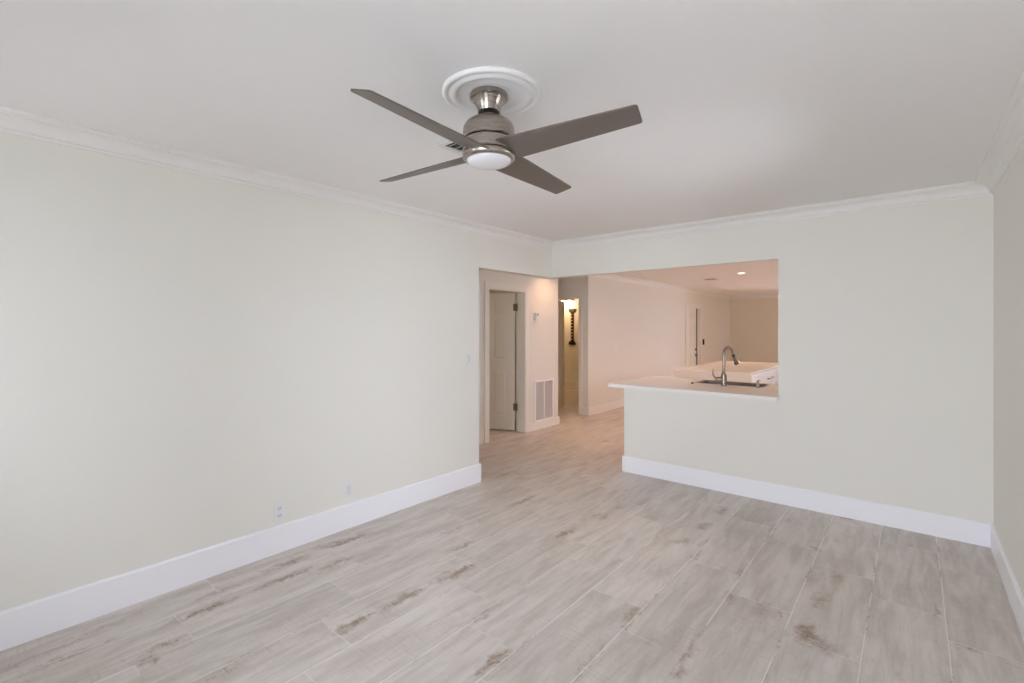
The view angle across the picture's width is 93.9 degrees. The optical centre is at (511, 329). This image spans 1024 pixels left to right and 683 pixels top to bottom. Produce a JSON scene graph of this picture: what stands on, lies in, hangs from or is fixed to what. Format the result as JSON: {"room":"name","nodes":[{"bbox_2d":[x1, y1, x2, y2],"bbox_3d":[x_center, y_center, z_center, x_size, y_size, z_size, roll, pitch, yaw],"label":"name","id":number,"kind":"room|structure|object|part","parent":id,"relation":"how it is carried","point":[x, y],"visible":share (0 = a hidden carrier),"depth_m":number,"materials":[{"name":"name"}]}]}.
{"room":"empty living room","nodes":[
{"label":"empty living room","id":0,"kind":"room"},
{"bbox_2d":[0,132,557,610],"bbox_3d":[-1.372,0.235,3.402,0.120,2.440,5.800,0,0,40],"label":"wall","id":1,"kind":"structure","parent":0,"point":[185,357],"depth_m":2.77,"materials":[{"name":"white paint"}]},
{"bbox_2d":[0,463,480,650],"bbox_3d":[-1.786,1.367,2.895,0.136,0.175,4.491,0,0,40],"label":"baseboard","id":2,"kind":"structure","parent":1,"relation":"attached to","point":[29,621],"depth_m":2.76,"materials":[{"name":"white wood"}]},
{"bbox_2d":[274,502,284,521],"bbox_3d":[-1.519,1.193,3.127,0.009,0.116,0.073,0,0,40],"label":"wall outlet","id":3,"kind":"object","parent":1,"relation":"attached to","point":[279,508],"visible":1,"depth_m":3.12,"materials":[{"name":"white plastic"}]},
{"bbox_2d":[344,481,352,498],"bbox_3d":[-1.198,1.179,3.512,0.006,0.116,0.073,0,0,40],"label":"wall outlet","id":4,"kind":"object","parent":1,"relation":"attached to","point":[348,487],"visible":1,"depth_m":3.51,"materials":[{"name":"white plastic"}]},
{"bbox_2d":[466,352,471,364],"bbox_3d":[-0.400,0.271,4.463,0.008,0.116,0.073,0,0,40],"label":"light switch","id":5,"kind":"object","parent":1,"relation":"attached to","point":[468,354],"visible":1,"depth_m":4.46,"materials":[{"name":"white plastic"}]},
{"bbox_2d":[0,65,1023,250],"bbox_3d":[0.010,-0.941,2.166,3.588,0.088,5.680,0,0,40],"label":"trim","id":6,"kind":"structure","parent":1,"relation":"attached to","point":[1008,139],"depth_m":3.17,"materials":[{"name":"white wood"}]},
{"bbox_2d":[484,282,528,442],"bbox_3d":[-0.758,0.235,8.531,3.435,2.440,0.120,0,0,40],"label":"door frame","id":7,"kind":"structure","parent":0,"point":[490,291],"depth_m":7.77,"materials":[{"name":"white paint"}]},
{"bbox_2d":[0,0,1023,295],"bbox_3d":[1.667,-1.045,7.725,8.428,0.120,16.570,0,0,40],"label":"ceiling","id":8,"kind":"structure","parent":0,"point":[745,106],"depth_m":1.98,"materials":[{"name":"paint"}]},
{"bbox_2d":[436,140,462,154],"bbox_3d":[-0.215,-0.979,2.513,0.330,0.011,0.200,0,0,40],"label":"ceiling vent","id":9,"kind":"object","parent":8,"relation":"in","point":[449,145],"visible":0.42,"depth_m":2.57,"materials":[{"name":"paint"}]},
{"bbox_2d":[442,66,541,116],"bbox_3d":[-0.084,-0.976,1.999,0.414,0.019,0.414,0,0,40],"label":"ceiling medallion","id":10,"kind":"object","parent":8,"relation":"attached to","point":[524,92],"visible":0.88,"depth_m":1.93,"materials":[{"name":"paint"}]},
{"bbox_2d":[350,86,641,193],"bbox_3d":[-0.096,-0.829,1.998,0.972,0.296,0.972,0,0,-10],"label":"ceiling fan","id":11,"kind":"object","parent":10,"relation":"hanging from","point":[488,140],"visible":1,"depth_m":1.90,"materials":[{"name":"silver metal"}]},
{"bbox_3d":[-0.308,-0.733,1.696,0.140,0.006,0.568,19,11,34],"label":"blade","id":12,"kind":"part","parent":11,"relation":"part of","materials":[{"name":"grey wood"}]},
{"bbox_3d":[-0.399,-0.733,2.209,0.568,0.006,0.140,0,16,35],"label":"blade","id":13,"kind":"part","parent":11,"relation":"part of","materials":[{"name":"grey wood"}]},
{"bbox_3d":[-0.096,-0.695,1.998,0.186,0.027,0.186,0,0,40],"label":"light glass","id":14,"kind":"part","parent":11,"relation":"part of","materials":[{"name":"white glass"}]},
{"bbox_3d":[0.116,-0.733,2.300,0.140,0.006,0.568,-19,-11,34],"label":"blade","id":15,"kind":"part","parent":11,"relation":"part of","materials":[{"name":"grey wood"}]},
{"bbox_3d":[0.206,-0.733,1.786,0.568,0.006,0.140,0,-16,35],"label":"blade","id":16,"kind":"part","parent":11,"relation":"part of","materials":[{"name":"grey wood"}]},
{"bbox_2d":[0,385,1023,682],"bbox_3d":[1.667,1.505,7.725,8.428,0.100,16.570,0,0,40],"label":"floor","id":17,"kind":"structure","parent":0,"point":[563,564],"depth_m":2.55,"materials":[{"name":"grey wood"}]},
{"bbox_2d":[752,368,777,383],"bbox_3d":[3.405,1.022,7.244,0.996,0.866,2.186,0,0,40],"label":"base cabinet","id":18,"kind":"object","parent":17,"relation":"on","point":[771,376],"visible":0.16,"depth_m":6.76,"materials":[{"name":"white paint"}]},
{"bbox_2d":[674,361,777,381],"bbox_3d":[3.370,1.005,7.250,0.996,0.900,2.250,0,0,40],"label":"countertop","id":19,"kind":"structure","parent":18,"relation":"on","point":[743,372],"depth_m":6.61,"materials":[{"name":"white stone"}]},
{"bbox_3d":[3.168,0.970,6.249,0.020,0.740,0.356,0,0,40],"label":"filler panel","id":20,"kind":"part","parent":18,"relation":"part of","materials":[{"name":"white paint"}]},
{"bbox_3d":[3.686,0.695,6.868,0.020,0.190,1.242,0,0,40],"label":"drawer","id":21,"kind":"part","parent":18,"relation":"part of","materials":[{"name":"white paint"}]},
{"bbox_3d":[2.536,1.022,4.479,2.650,0.866,0.840,0,0,40],"label":"base cabinet","id":22,"kind":"object","parent":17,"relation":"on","visible":0},
{"bbox_2d":[608,376,779,400],"bbox_3d":[2.397,0.571,4.412,2.777,0.032,1.090,0,0,40],"label":"countertop","id":23,"kind":"structure","parent":22,"relation":"on","point":[653,383],"depth_m":4.56,"materials":[{"name":"white stone"}]},
{"bbox_2d":[712,346,738,385],"bbox_3d":[2.127,0.359,4.718,0.296,0.391,0.096,0,0,-16],"label":"kitchen faucet","id":24,"kind":"object","parent":23,"relation":"on","point":[723,378],"visible":1,"depth_m":4.68,"materials":[{"name":"silver metal"}]},
{"bbox_3d":[2.135,0.289,4.718,0.167,0.251,0.027,0,0,-29],"label":"spout","id":25,"kind":"part","parent":24,"relation":"part of","materials":[{"name":"silver metal"}]},
{"bbox_2d":[696,380,769,386],"bbox_3d":[2.245,0.684,4.886,0.662,0.265,0.310,0,0,40],"label":"sink","id":26,"kind":"object","parent":23,"relation":"in","point":[701,381],"visible":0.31,"depth_m":4.98,"materials":[{"name":"silver metal"}]},
{"bbox_2d":[564,299,578,380],"bbox_3d":[2.140,0.235,11.991,3.435,2.440,0.120,0,0,40],"label":"wall","id":27,"kind":"structure","parent":0,"point":[571,352],"depth_m":12.41,"materials":[{"name":"white paint"}]},
{"bbox_2d":[558,299,573,304],"bbox_3d":[1.343,-0.716,12.450,0.520,0.158,0.200,0,0,40],"label":"vanity light","id":28,"kind":"object","parent":27,"relation":"attached to","point":[566,301],"visible":0.66,"depth_m":12.36,"materials":[{"name":"silver metal"}]},
{"bbox_2d":[564,380,578,385],"bbox_3d":[1.015,1.390,10.648,3.435,0.130,3.385,0,0,40],"label":"baseboard","id":29,"kind":"structure","parent":27,"relation":"attached to","point":[566,382],"depth_m":12.39,"materials":[{"name":"beige wood"}]},
{"bbox_2d":[568,309,575,344],"bbox_3d":[1.542,-0.065,12.365,0.213,0.930,0.078,0,0,40],"label":"wall decor","id":30,"kind":"object","parent":27,"relation":"attached to","point":[572,342],"depth_m":12.36,"materials":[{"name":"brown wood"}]},
{"bbox_2d":[558,276,591,407],"bbox_3d":[-0.053,0.235,9.256,3.585,2.440,0.120,0,0,40],"label":"wall","id":31,"kind":"structure","parent":0,"point":[573,285],"depth_m":8.12,"materials":[{"name":"white paint"}]},
{"bbox_2d":[558,301,563,407],"bbox_3d":[0.885,0.458,8.932,0.035,1.970,0.590,0,0,21],"label":"door","id":32,"kind":"structure","parent":31,"relation":"in","point":[560,303],"depth_m":8.94,"materials":[{"name":"beige paint"}]},
{"bbox_2d":[558,294,582,407],"bbox_3d":[0.951,0.425,8.406,0.735,2.060,0.134,0,0,40],"label":"trim","id":33,"kind":"structure","parent":31,"relation":"attached to","point":[567,296],"depth_m":8.14,"materials":[{"name":"white wood"}]},
{"bbox_2d":[479,270,729,444],"bbox_3d":[2.432,0.235,9.548,0.150,2.440,12.550,0,0,40],"label":"wall","id":34,"kind":"structure","parent":0,"point":[651,320],"depth_m":8.92,"materials":[{"name":"white paint"}]},
{"bbox_2d":[489,293,516,429],"bbox_3d":[-0.303,0.460,6.905,0.789,1.955,0.100,0,0,17],"label":"door","id":35,"kind":"structure","parent":34,"relation":"in","point":[502,306],"depth_m":6.87,"materials":[{"name":"beige paint"}]},
{"bbox_2d":[534,312,538,319],"bbox_3d":[0.353,-0.189,6.919,0.038,0.110,0.090,0,0,40],"label":"thermostat","id":36,"kind":"object","parent":34,"relation":"attached to","point":[536,314],"visible":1,"depth_m":6.89,"materials":[{"name":"white plastic"}]},
{"bbox_2d":[534,378,553,421],"bbox_3d":[0.477,1.044,7.086,0.014,0.602,0.474,0,0,40],"label":"air vent","id":37,"kind":"object","parent":34,"relation":"in","point":[543,389],"visible":1,"depth_m":7.08,"materials":[{"name":"metal"}]},
{"bbox_2d":[529,416,559,431],"bbox_3d":[0.356,1.397,7.202,0.351,0.115,0.758,0,0,40],"label":"baseboard","id":38,"kind":"structure","parent":34,"relation":"attached to","point":[533,426],"depth_m":7.08,"materials":[{"name":"white wood"}]},
{"bbox_2d":[579,399,623,415],"bbox_3d":[2.663,1.390,9.827,0.186,0.130,4.516,0,0,40],"label":"baseboard","id":39,"kind":"structure","parent":34,"relation":"attached to","point":[617,404],"depth_m":8.34,"materials":[{"name":"white wood"}]},
{"bbox_2d":[583,274,777,298],"bbox_3d":[5.534,-0.940,9.772,4.888,0.090,8.225,0,0,40],"label":"trim","id":40,"kind":"structure","parent":34,"relation":"attached to","point":[608,276],"depth_m":10.82,"materials":[{"name":"white wood"}]},
{"bbox_2d":[688,308,698,365],"bbox_3d":[4.526,0.456,11.950,0.092,1.970,0.922,0,0,40],"label":"door","id":41,"kind":"structure","parent":34,"relation":"in","point":[693,313],"depth_m":11.99,"materials":[{"name":"beige paint"}]},
{"bbox_3d":[4.763,0.456,12.271,0.027,1.970,0.125,0,0,40],"label":"jamb post","id":42,"kind":"part","parent":41,"relation":"part of","materials":[{"name":"beige paint"}]},
{"bbox_2d":[686,303,701,366],"bbox_3d":[4.474,0.412,11.973,0.166,2.085,1.090,0,0,40],"label":"trim","id":43,"kind":"structure","parent":34,"relation":"attached to","point":[688,305],"depth_m":12.24,"materials":[{"name":"white wood"}]},
{"bbox_2d":[730,298,777,362],"bbox_3d":[8.310,0.235,12.889,4.873,2.440,0.120,0,0,40],"label":"wall","id":44,"kind":"structure","parent":0,"point":[754,321],"depth_m":13.88,"materials":[{"name":"paint"}]},
{"bbox_2d":[552,195,992,523],"bbox_3d":[1.873,0.235,4.389,3.588,2.440,0.120,0,0,40],"label":"wall","id":45,"kind":"structure","parent":0,"point":[885,316],"depth_m":3.64,"materials":[{"name":"white paint"}]},
{"bbox_2d":[622,456,993,547],"bbox_3d":[2.208,1.377,4.098,2.700,0.155,0.136,0,0,40],"label":"baseboard","id":46,"kind":"structure","parent":45,"relation":"attached to","point":[943,526],"depth_m":3.79,"materials":[{"name":"white wood"}]},
{"bbox_2d":[993,145,1023,596],"bbox_3d":[4.851,0.235,5.057,0.120,2.440,16.330,0,0,40],"label":"wall","id":47,"kind":"structure","parent":0,"point":[1008,199],"depth_m":2.66,"materials":[{"name":"white paint"}]},
{"bbox_2d":[990,524,1023,640],"bbox_3d":[1.379,1.377,1.019,0.016,0.155,5.680,0,0,40],"label":"baseboard","id":48,"kind":"structure","parent":47,"relation":"attached to","point":[1016,599],"depth_m":2.58,"materials":[{"name":"white wood"}]}
]}

